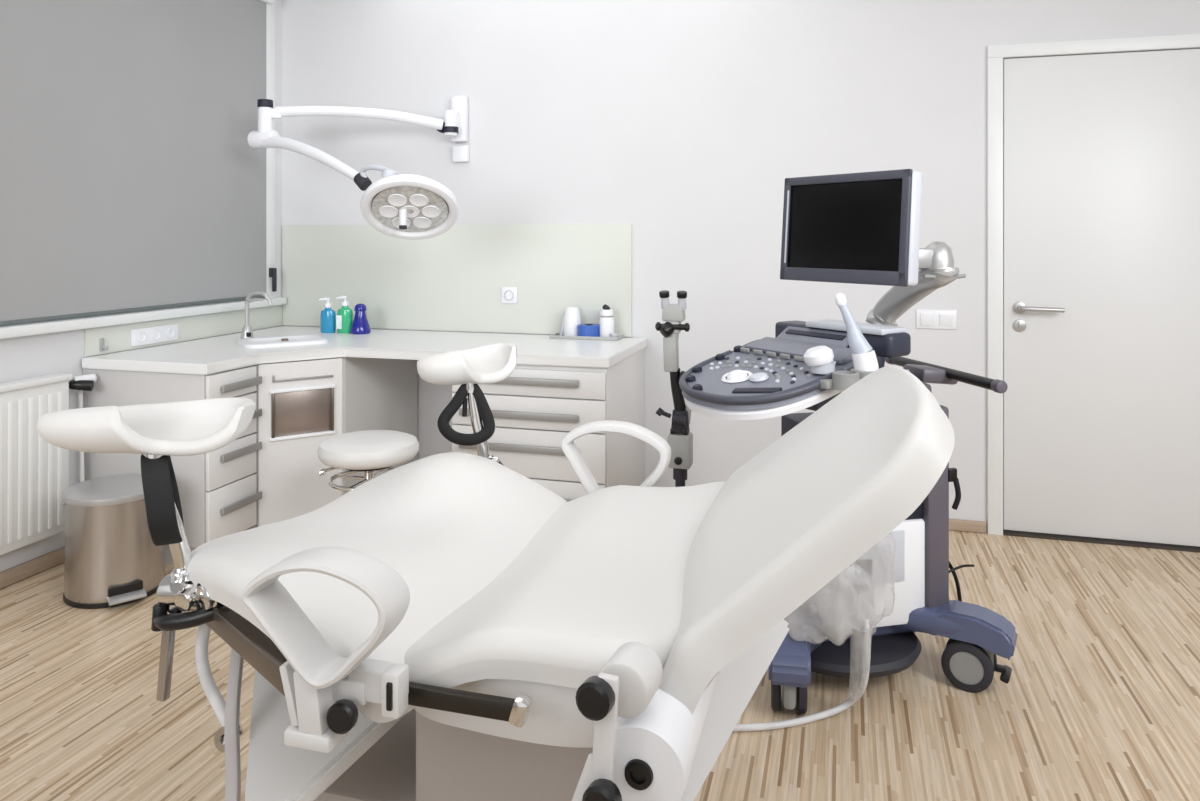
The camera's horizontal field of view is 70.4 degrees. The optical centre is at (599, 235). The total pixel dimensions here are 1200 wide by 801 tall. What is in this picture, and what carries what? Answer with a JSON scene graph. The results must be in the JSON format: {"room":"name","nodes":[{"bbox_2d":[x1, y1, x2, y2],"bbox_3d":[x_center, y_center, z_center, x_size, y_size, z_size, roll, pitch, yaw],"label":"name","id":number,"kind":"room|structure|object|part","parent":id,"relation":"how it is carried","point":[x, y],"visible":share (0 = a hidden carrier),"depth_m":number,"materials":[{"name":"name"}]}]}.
{"room":"gynecology examination room","nodes":[
{"label":"gynecology examination room","id":0,"kind":"room"},
{"bbox_2d":[0,0,281,571],"bbox_3d":[-2.775,-0.060,1.677,0.200,2.750,6.494,0,0,16],"label":"wall","id":1,"kind":"structure","parent":0,"point":[24,357],"depth_m":3.41,"materials":[{"name":"paint"}]},
{"bbox_2d":[0,546,64,588],"bbox_3d":[-2.851,1.283,1.015,0.020,0.060,5.180,0,0,16],"label":"baseboard","id":2,"kind":"structure","parent":1,"relation":"attached to","point":[24,570],"depth_m":3.28,"materials":[{"name":"brown wood"}]},
{"bbox_2d":[0,373,96,554],"bbox_3d":[-2.339,0.860,2.655,0.120,0.629,1.746,0,0,17],"label":"panel radiator","id":3,"kind":"object","parent":1,"relation":"attached to","point":[34,472],"visible":0.8,"depth_m":3.21,"materials":[{"name":"metal"}]},
{"bbox_3d":[-2.364,0.865,2.603,0.080,0.600,1.620,0,0,16],"label":"panel","id":4,"kind":"part","parent":3,"relation":"part of","materials":[{"name":"metal"}]},
{"bbox_2d":[0,373,72,392],"bbox_3d":[-2.350,0.558,2.598,0.075,0.025,1.630,0,0,16],"label":"grille","id":5,"kind":"object","parent":3,"relation":"attached to","point":[39,383],"depth_m":3.23,"materials":[{"name":"metal"}]},
{"bbox_2d":[0,3,286,338],"bbox_3d":[-2.361,-0.453,2.940,0.200,1.665,3.790,0,0,16],"label":"window","id":6,"kind":"structure","parent":1,"relation":"in","point":[60,325],"depth_m":4.41,"materials":[{"name":"paint"}]},
{"bbox_2d":[0,0,274,325],"bbox_3d":[-2.302,-0.495,2.892,0.060,1.659,3.650,0,0,16],"label":"roller blind","id":7,"kind":"object","parent":6,"relation":"attached to","point":[131,178],"visible":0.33,"depth_m":3.75,"materials":[{"name":"grey fabric"}]},
{"bbox_3d":[-2.361,0.360,2.940,0.200,0.040,3.790,0,0,16],"label":"sill","id":8,"kind":"part","parent":6,"relation":"part of","materials":[{"name":"paint"}]},
{"bbox_3d":[-1.793,0.240,4.660,0.034,0.130,0.030,0,0,16],"label":"handle","id":9,"kind":"part","parent":6,"relation":"part of","materials":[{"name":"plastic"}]},
{"bbox_2d":[84,305,281,356],"bbox_3d":[-1.959,0.442,4.141,0.010,0.118,1.282,0,0,16],"label":"backsplash","id":10,"kind":"structure","parent":1,"relation":"attached to","point":[117,337],"depth_m":4.09,"materials":[{"name":"glass"}]},
{"bbox_2d":[100,338,108,350],"bbox_3d":[-2.092,0.460,3.591,0.040,0.055,0.018,0,0,16],"label":"towel hook","id":11,"kind":"object","parent":10,"relation":"attached to","point":[102,340],"visible":1,"depth_m":3.59,"materials":[{"name":"metal"}]},
{"bbox_2d":[131,324,177,346],"bbox_3d":[-2.027,0.449,3.864,0.013,0.075,0.268,0,0,16],"label":"wall socket","id":12,"kind":"object","parent":10,"relation":"attached to","point":[149,335],"visible":1,"depth_m":3.86,"materials":[{"name":"white plastic"}]},
{"bbox_2d":[0,530,1199,800],"bbox_3d":[0.027,1.365,0.874,6.030,0.100,6.894,0,0,16],"label":"floor","id":13,"kind":"structure","parent":0,"point":[1100,701],"depth_m":2.36,"materials":[{"name":"beige wood"}]},
{"bbox_2d":[62,473,164,608],"bbox_3d":[-1.796,1.115,3.157,0.413,0.400,0.336,0,0,16],"label":"pedal bin","id":14,"kind":"object","parent":13,"relation":"on","point":[112,559],"visible":0.9,"depth_m":3.02,"materials":[{"name":"metal"}]},
{"bbox_3d":[-1.799,0.935,3.158,0.336,0.040,0.336,0,0,16],"label":"lid","id":15,"kind":"part","parent":14,"relation":"part of","materials":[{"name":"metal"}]},
{"bbox_2d":[83,365,261,564],"bbox_3d":[-1.789,0.930,3.569,0.647,0.769,0.295,0,0,16],"label":"base cabinet","id":16,"kind":"object","parent":13,"relation":"on","point":[218,495],"visible":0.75,"depth_m":3.44,"materials":[{"name":"grey laminate"}]},
{"bbox_3d":[-1.509,1.119,3.485,0.018,0.215,0.282,0,0,16],"label":"drawer","id":17,"kind":"part","parent":16,"relation":"part of","materials":[{"name":"white laminate"}]},
{"bbox_3d":[-1.509,0.923,3.485,0.018,0.166,0.282,0,0,16],"label":"drawer","id":18,"kind":"part","parent":16,"relation":"part of","materials":[{"name":"white laminate"}]},
{"bbox_3d":[-1.509,0.606,3.485,0.018,0.108,0.282,0,0,16],"label":"drawer","id":19,"kind":"part","parent":16,"relation":"part of","materials":[{"name":"white laminate"}]},
{"bbox_3d":[-1.483,1.103,3.512,0.028,0.032,0.235,0,0,16],"label":"handle","id":20,"kind":"part","parent":16,"relation":"part of","materials":[{"name":"silver metal"}]},
{"bbox_3d":[-1.483,0.891,3.512,0.028,0.032,0.235,0,0,16],"label":"handle","id":21,"kind":"part","parent":16,"relation":"part of","materials":[{"name":"silver metal"}]},
{"bbox_3d":[-1.483,0.613,3.512,0.028,0.032,0.235,0,0,16],"label":"handle","id":22,"kind":"part","parent":16,"relation":"part of","materials":[{"name":"silver metal"}]},
{"bbox_3d":[-1.509,0.750,3.485,0.018,0.168,0.282,0,0,16],"label":"drawer","id":23,"kind":"part","parent":16,"relation":"part of","materials":[{"name":"white laminate"}]},
{"bbox_3d":[-1.483,0.751,3.512,0.028,0.032,0.235,0,0,16],"label":"handle","id":24,"kind":"part","parent":16,"relation":"part of","materials":[{"name":"silver metal"}]},
{"bbox_2d":[244,357,417,530],"bbox_3d":[-1.502,0.930,4.155,0.842,0.770,1.000,0,0,16],"label":"base cabinet","id":25,"kind":"object","parent":13,"relation":"on","point":[304,404],"visible":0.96,"depth_m":3.75,"materials":[{"name":"white laminate"}]},
{"bbox_3d":[-1.314,0.902,3.735,0.356,0.705,0.018,0,0,-33],"label":"door","id":26,"kind":"part","parent":25,"relation":"part of","materials":[{"name":"white laminate"}]},
{"bbox_3d":[-1.302,0.615,3.727,0.260,0.030,0.012,0,0,-33],"label":"handle","id":27,"kind":"part","parent":25,"relation":"part of","materials":[{"name":"silver metal"}]},
{"bbox_2d":[82,326,646,374],"bbox_3d":[-0.953,0.524,3.840,2.088,0.042,1.307,0,0,16],"label":"countertop","id":28,"kind":"structure","parent":25,"relation":"on","point":[206,356],"depth_m":3.80,"materials":[{"name":"white laminate"}]},
{"bbox_2d":[240,291,272,338],"bbox_3d":[-1.651,0.383,4.083,0.165,0.240,0.060,0,0,16],"label":"faucet","id":29,"kind":"object","parent":28,"relation":"on","point":[247,332],"visible":0.95,"depth_m":4.08,"materials":[{"name":"metal"}]},
{"bbox_3d":[-1.649,0.348,4.087,0.129,0.171,0.023,0,0,10],"label":"spout","id":30,"kind":"part","parent":29,"relation":"part of","materials":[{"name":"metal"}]},
{"bbox_3d":[-1.634,0.305,4.082,0.134,0.061,0.022,0,0,13],"label":"lever","id":31,"kind":"part","parent":29,"relation":"part of","materials":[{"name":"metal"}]},
{"bbox_2d":[238,334,327,347],"bbox_3d":[-1.497,0.494,4.013,0.370,0.017,0.280,0,0,-33],"label":"basin","id":32,"kind":"object","parent":28,"relation":"in","point":[290,340],"visible":1,"depth_m":4.01,"materials":[{"name":"white ceramic"}]},
{"bbox_2d":[319,298,335,332],"bbox_3d":[-1.420,0.412,4.433,0.088,0.182,0.060,0,0,16],"label":"soap bottle","id":33,"kind":"object","parent":28,"relation":"on","point":[328,315],"visible":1,"depth_m":4.41,"materials":[{"name":"blue plastic"}]},
{"bbox_2d":[336,296,352,332],"bbox_3d":[-1.327,0.407,4.416,0.088,0.192,0.062,0,0,5],"label":"soap bottle","id":34,"kind":"object","parent":28,"relation":"on","point":[344,317],"visible":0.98,"depth_m":4.39,"materials":[{"name":"green plastic"}]},
{"bbox_2d":[350,303,370,333],"bbox_3d":[-1.238,0.425,4.391,0.104,0.155,0.104,0,0,16],"label":"bottle","id":35,"kind":"object","parent":28,"relation":"on","point":[360,324],"visible":1,"depth_m":4.36,"materials":[{"name":"blue plastic"}]},
{"bbox_2d":[549,332,623,340],"bbox_3d":[-0.063,0.494,4.189,0.343,0.017,0.150,0,0,16],"label":"tray","id":36,"kind":"object","parent":28,"relation":"on","point":[556,335],"visible":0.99,"depth_m":4.12,"materials":[{"name":"silver metal"}]},
{"bbox_2d":[560,307,580,335],"bbox_3d":[-0.143,0.424,4.225,0.105,0.145,0.096,0,0,16],"label":"dispenser","id":37,"kind":"object","parent":36,"relation":"on","point":[572,318],"visible":0.87,"depth_m":4.19,"materials":[{"name":"white plastic"}]},
{"bbox_3d":[-0.171,0.431,4.247,0.039,0.128,0.070,0,0,16],"label":"plate","id":38,"kind":"part","parent":37,"relation":"part of","materials":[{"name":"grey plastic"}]},
{"bbox_2d":[577,324,599,336],"bbox_3d":[-0.054,0.465,4.177,0.114,0.064,0.114,0,0,16],"label":"tape roll","id":39,"kind":"object","parent":36,"relation":"on","point":[592,330],"visible":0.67,"depth_m":4.13,"materials":[{"name":"plastic"}]},
{"bbox_2d":[600,304,613,336],"bbox_3d":[0.034,0.415,4.152,0.072,0.163,0.072,0,0,16],"label":"lotion bottle","id":40,"kind":"object","parent":36,"relation":"on","point":[606,319],"visible":0.93,"depth_m":4.12,"materials":[{"name":"white plastic"}]},
{"bbox_2d":[610,333,617,336],"bbox_3d":[0.068,0.483,4.111,0.038,0.026,0.038,0,0,16],"label":"jar","id":41,"kind":"object","parent":36,"relation":"on","point":[611,334],"visible":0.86,"depth_m":4.10,"materials":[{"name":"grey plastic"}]},
{"bbox_2d":[317,430,418,491],"bbox_3d":[-0.864,1.038,3.223,0.518,0.553,0.496,0,0,16],"label":"stool","id":42,"kind":"object","parent":13,"relation":"on","point":[368,451],"visible":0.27,"depth_m":3.11,"materials":[{"name":"white leather"}]},
{"bbox_3d":[-0.957,0.873,3.177,0.183,0.032,0.025,0,0,-21],"label":"height lever","id":43,"kind":"part","parent":42,"relation":"part of","materials":[{"name":"silver metal"}]},
{"bbox_3d":[-0.871,0.801,3.204,0.370,0.078,0.370,0,0,16],"label":"seat","id":44,"kind":"part","parent":42,"relation":"part of","materials":[{"name":"white leather"}]},
{"bbox_3d":[-0.871,0.850,3.204,0.210,0.021,0.210,0,0,16],"label":"seat plate","id":45,"kind":"part","parent":42,"relation":"part of","materials":[{"name":"metal"}]},
{"bbox_2d":[37,343,954,800],"bbox_3d":[-0.145,0.766,1.504,1.439,1.098,1.042,0,0,38],"label":"chair","id":46,"kind":"object","parent":13,"relation":"on","point":[449,626],"visible":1,"depth_m":1.30,"materials":[{"name":"white leather"}]},
{"bbox_3d":[-0.763,0.498,1.505,0.077,0.278,0.033,0,0,-10],"label":"support rod","id":47,"kind":"part","parent":46,"relation":"part of","materials":[{"name":"silver metal"}]},
{"bbox_3d":[-0.711,0.659,1.468,0.157,0.063,0.048,0,0,16],"label":"lever","id":48,"kind":"part","parent":46,"relation":"part of","materials":[{"name":"black plastic"}]},
{"bbox_3d":[-0.517,0.802,1.534,0.435,0.110,0.655,0,0,16],"label":"foot panel","id":49,"kind":"part","parent":46,"relation":"part of","materials":[{"name":"white plastic"}]},
{"bbox_3d":[-0.364,0.504,1.129,0.221,0.166,0.068,0,0,16],"label":"armrest","id":50,"kind":"part","parent":46,"relation":"part of","materials":[{"name":"white plastic"}]},
{"bbox_3d":[-0.336,0.627,1.109,0.040,0.039,0.024,0,0,16],"label":"knob","id":51,"kind":"part","parent":46,"relation":"part of","materials":[{"name":"black plastic"}]},
{"bbox_2d":[187,452,566,722],"bbox_3d":[-0.434,0.575,1.621,0.608,0.168,0.853,0,0,16],"label":"cushion","id":52,"kind":"object","parent":46,"relation":"on","point":[455,526],"depth_m":1.50,"materials":[{"name":"white leather"}]},
{"bbox_3d":[-0.194,0.622,1.137,0.200,0.026,0.014,0,0,16],"label":"rail","id":53,"kind":"part","parent":46,"relation":"part of","materials":[{"name":"black metal"}]},
{"bbox_3d":[-0.300,0.470,2.096,0.066,0.254,0.033,0,0,16],"label":"support rod","id":54,"kind":"part","parent":46,"relation":"part of","materials":[{"name":"silver metal"}]},
{"bbox_3d":[-0.104,0.618,1.107,0.028,0.037,0.022,0,0,16],"label":"rail","id":55,"kind":"part","parent":46,"relation":"part of","materials":[{"name":"silver metal"}]},
{"bbox_2d":[404,481,724,688],"bbox_3d":[0.011,0.594,1.501,0.461,0.144,0.793,0,0,16],"label":"seat cushion","id":56,"kind":"object","parent":46,"relation":"on","point":[563,587],"depth_m":1.29,"materials":[{"name":"white leather"}]},
{"bbox_3d":[-0.005,0.539,0.992,0.043,0.044,0.028,0,0,23],"label":"knob","id":57,"kind":"part","parent":46,"relation":"part of","materials":[{"name":"black plastic"}]},
{"bbox_3d":[0.003,0.656,0.987,0.043,0.044,0.028,0,0,23],"label":"knob","id":58,"kind":"part","parent":46,"relation":"part of","materials":[{"name":"black plastic"}]},
{"bbox_3d":[0.035,0.532,1.933,0.253,0.219,0.048,0,0,16],"label":"armrest","id":59,"kind":"part","parent":46,"relation":"part of","materials":[{"name":"white plastic"}]},
{"bbox_3d":[0.330,0.437,1.410,0.432,0.446,0.721,0,0,16],"label":"backrest","id":60,"kind":"part","parent":46,"relation":"part of","materials":[{"name":"white leather"}]},
{"bbox_2d":[452,348,643,501],"bbox_3d":[-0.217,0.930,3.939,0.699,0.769,0.732,0,0,16],"label":"base cabinet","id":61,"kind":"object","parent":13,"relation":"on","point":[533,409],"visible":0.37,"depth_m":3.60,"materials":[{"name":"white laminate"}]},
{"bbox_3d":[-0.347,0.900,3.610,0.540,0.032,0.028,0,0,16],"label":"handle","id":62,"kind":"part","parent":61,"relation":"part of","materials":[{"name":"silver metal"}]},
{"bbox_3d":[-0.347,0.760,3.610,0.540,0.032,0.028,0,0,16],"label":"handle","id":63,"kind":"part","parent":61,"relation":"part of","materials":[{"name":"silver metal"}]},
{"bbox_3d":[-0.310,0.924,3.616,0.693,0.202,0.018,0,0,16],"label":"drawer","id":64,"kind":"part","parent":61,"relation":"part of","materials":[{"name":"white laminate"}]},
{"bbox_3d":[-0.310,0.750,3.616,0.693,0.133,0.018,0,0,16],"label":"drawer","id":65,"kind":"part","parent":61,"relation":"part of","materials":[{"name":"white laminate"}]},
{"bbox_3d":[-0.310,0.622,3.616,0.693,0.112,0.018,0,0,16],"label":"drawer","id":66,"kind":"part","parent":61,"relation":"part of","materials":[{"name":"white laminate"}]},
{"bbox_3d":[-0.347,0.615,3.610,0.540,0.032,0.028,0,0,16],"label":"handle","id":67,"kind":"part","parent":61,"relation":"part of","materials":[{"name":"silver metal"}]},
{"bbox_3d":[-0.310,1.129,3.616,0.693,0.196,0.018,0,0,16],"label":"drawer","id":68,"kind":"part","parent":61,"relation":"part of","materials":[{"name":"white laminate"}]},
{"bbox_2d":[655,290,692,486],"bbox_3d":[0.302,0.757,3.108,0.413,1.117,0.408,0,0,16],"label":"colposcope","id":69,"kind":"object","parent":13,"relation":"on","point":[680,438],"visible":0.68,"depth_m":3.08,"materials":[{"name":"grey plastic"}]},
{"bbox_3d":[0.263,0.340,3.084,0.125,0.057,0.058,0,0,16],"label":"focus knob","id":70,"kind":"part","parent":69,"relation":"part of","materials":[{"name":"black plastic"}]},
{"bbox_3d":[0.292,0.599,3.103,0.081,0.232,0.058,0,0,16],"label":"arm","id":71,"kind":"part","parent":69,"relation":"part of","materials":[{"name":"black plastic"}]},
{"bbox_3d":[0.285,0.761,3.072,0.065,0.126,0.036,0,0,16],"label":"control knob","id":72,"kind":"part","parent":69,"relation":"part of","materials":[{"name":"white plastic"}]},
{"bbox_3d":[0.321,0.610,3.104,0.029,0.152,0.022,0,0,16],"label":"counter arm","id":73,"kind":"part","parent":69,"relation":"part of"},
{"bbox_2d":[679,169,1017,713],"bbox_3d":[0.685,0.570,2.570,0.997,1.491,0.818,0,0,-13],"label":"machine","id":74,"kind":"object","parent":13,"relation":"on","point":[862,227],"visible":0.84,"depth_m":2.45,"materials":[{"name":"plastic"}]},
{"bbox_3d":[0.429,0.382,2.293,0.050,0.023,0.052,0,0,-13],"label":"palm knob","id":75,"kind":"part","parent":74,"relation":"part of","materials":[{"name":"grey plastic"}]},
{"bbox_2d":[684,389,842,420],"bbox_3d":[0.460,0.417,2.375,0.434,0.131,0.445,0,0,-34],"label":"tray","id":76,"kind":"object","parent":74,"relation":"on","point":[725,404],"depth_m":2.18,"materials":[{"name":"white plastic"}]},
{"bbox_3d":[0.461,0.385,2.375,0.447,0.131,0.459,0,0,-34],"label":"control panel","id":77,"kind":"part","parent":74,"relation":"part of","materials":[{"name":"plastic"}]},
{"bbox_3d":[0.566,-0.029,2.574,0.019,0.220,0.005,0,0,-34],"label":"bezel trim","id":78,"kind":"part","parent":74,"relation":"part of","materials":[{"name":"grey plastic"}]},
{"bbox_3d":[0.582,1.138,2.445,0.113,0.087,0.206,0,0,34],"label":"leg","id":79,"kind":"part","parent":74,"relation":"part of","materials":[{"name":"white plastic"}]},
{"bbox_2d":[804,346,835,373],"bbox_3d":[0.581,0.326,2.246,0.084,0.070,0.078,0,0,16],"label":"probe","id":80,"kind":"object","parent":74,"relation":"on","point":[820,358],"visible":0.98,"depth_m":2.22,"materials":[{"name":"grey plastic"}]},
{"bbox_2d":[784,545,883,641],"bbox_3d":[0.640,0.900,2.294,0.303,0.407,0.117,0,0,0],"label":"plastic bag","id":81,"kind":"object","parent":74,"relation":"hanging from","point":[822,618],"visible":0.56,"depth_m":2.26,"materials":[{"name":"white"}]},
{"bbox_2d":[732,618,870,731],"bbox_3d":[0.480,1.164,2.296,0.489,0.300,0.114,0,0,3],"label":"tube","id":82,"kind":"object","parent":81,"relation":"attached to","point":[866,642],"visible":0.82,"depth_m":2.27,"materials":[{"name":"white plastic"}]},
{"bbox_3d":[0.745,1.238,2.593,0.460,0.045,0.400,0,0,-13],"label":"plate","id":83,"kind":"part","parent":74,"relation":"part of","materials":[{"name":"plastic"}]},
{"bbox_3d":[0.746,0.267,2.497,0.110,0.018,0.280,0,0,-34],"label":"console lid","id":84,"kind":"part","parent":74,"relation":"part of","materials":[{"name":"grey plastic"}]},
{"bbox_2d":[834,293,878,370],"bbox_3d":[0.671,0.267,2.224,0.112,0.235,0.061,0,0,16],"label":"probe","id":85,"kind":"object","parent":74,"relation":"in","point":[864,358],"visible":0.85,"depth_m":2.21,"materials":[{"name":"white plastic"}]},
{"bbox_3d":[0.771,1.000,2.660,0.340,0.310,0.335,0,0,-13],"label":"panel","id":86,"kind":"part","parent":74,"relation":"part of","materials":[{"name":"white plastic"}]},
{"bbox_3d":[0.930,0.185,2.547,0.099,0.218,0.313,0,0,-29],"label":"monitor arm","id":87,"kind":"part","parent":74,"relation":"part of","materials":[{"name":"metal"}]},
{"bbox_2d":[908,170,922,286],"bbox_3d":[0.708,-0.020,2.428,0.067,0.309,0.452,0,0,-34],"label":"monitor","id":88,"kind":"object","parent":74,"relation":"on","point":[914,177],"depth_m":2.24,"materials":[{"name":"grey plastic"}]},
{"bbox_3d":[0.995,1.138,2.538,0.206,0.087,0.113,0,0,30],"label":"leg","id":89,"kind":"part","parent":74,"relation":"part of","materials":[{"name":"blue plastic"}]},
{"bbox_3d":[1.088,0.434,2.742,0.038,0.035,0.561,0,0,-13],"label":"push handle","id":90,"kind":"part","parent":74,"relation":"part of","materials":[{"name":"black plastic"}]},
{"bbox_2d":[949,561,973,600],"bbox_3d":[1.149,1.148,2.721,0.268,0.337,0.089,0,0,-37],"label":"power cable","id":91,"kind":"object","parent":74,"relation":"attached to","point":[952,569],"visible":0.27,"depth_m":2.71,"materials":[{"name":"black plastic"}]},
{"bbox_2d":[282,0,1199,532],"bbox_3d":[0.848,-0.060,4.099,5.830,2.750,0.160,0,0,16],"label":"wall","id":92,"kind":"structure","parent":0,"point":[684,123],"depth_m":4.13,"materials":[{"name":"paint"}]},
{"bbox_2d":[247,96,469,239],"bbox_3d":[-1.061,-0.357,3.859,1.077,0.747,0.997,0,0,-17],"label":"lamp","id":93,"kind":"object","parent":92,"relation":"attached to","point":[402,206],"visible":1,"depth_m":3.72,"materials":[{"name":"white plastic"}]},
{"bbox_3d":[-1.333,-0.353,3.934,0.701,0.260,0.060,0,0,32],"label":"arm","id":94,"kind":"part","parent":93,"relation":"part of","materials":[{"name":"white plastic"}]},
{"bbox_3d":[-1.193,-0.594,4.252,0.808,0.103,0.057,0,0,-16],"label":"arm","id":95,"kind":"part","parent":93,"relation":"part of","materials":[{"name":"white plastic"}]},
{"bbox_2d":[282,224,631,336],"bbox_3d":[-0.810,0.220,4.484,2.011,0.560,0.010,0,0,16],"label":"backsplash","id":96,"kind":"structure","parent":92,"relation":"attached to","point":[452,280],"depth_m":4.45,"materials":[{"name":"glass"}]},
{"bbox_2d":[502,287,516,303],"bbox_3d":[-0.468,0.305,4.374,0.085,0.085,0.014,0,0,16],"label":"wall socket","id":97,"kind":"object","parent":96,"relation":"attached to","point":[509,294],"visible":1,"depth_m":4.37,"materials":[{"name":"white plastic"}]},
{"bbox_2d":[916,310,956,328],"bbox_3d":[1.511,0.375,3.818,0.170,0.085,0.016,0,0,16],"label":"light switch","id":98,"kind":"object","parent":92,"relation":"attached to","point":[925,319],"visible":1,"depth_m":3.82,"materials":[{"name":"white plastic"}]},
{"bbox_2d":[949,518,985,532],"bbox_3d":[0.936,1.289,3.981,1.605,0.050,0.018,0,0,16],"label":"baseboard","id":99,"kind":"structure","parent":92,"relation":"attached to","point":[954,524],"depth_m":3.77,"materials":[{"name":"brown wood"}]},
{"bbox_2d":[987,34,1199,534],"bbox_3d":[2.201,0.237,3.622,1.013,2.155,0.026,0,0,16],"label":"trim","id":100,"kind":"structure","parent":92,"relation":"attached to","point":[995,53],"depth_m":3.74,"materials":[{"name":"paint"}]},
{"bbox_2d":[1003,49,1199,546],"bbox_3d":[2.199,0.257,3.616,0.877,2.078,0.108,0,0,16],"label":"door","id":101,"kind":"structure","parent":92,"relation":"in","point":[1101,152],"depth_m":3.64,"materials":[{"name":"paint"}]},
{"bbox_3d":[1.900,0.315,3.682,0.192,0.052,0.070,0,0,16],"label":"handle","id":102,"kind":"part","parent":101,"relation":"part of","materials":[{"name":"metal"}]},
{"bbox_2d":[1003,529,1199,552],"bbox_3d":[2.208,1.311,3.647,0.885,0.008,0.070,0,0,16],"label":"trim","id":103,"kind":"structure","parent":92,"relation":"attached to","point":[1152,545],"depth_m":3.65,"materials":[{"name":"grey metal"}]}
]}

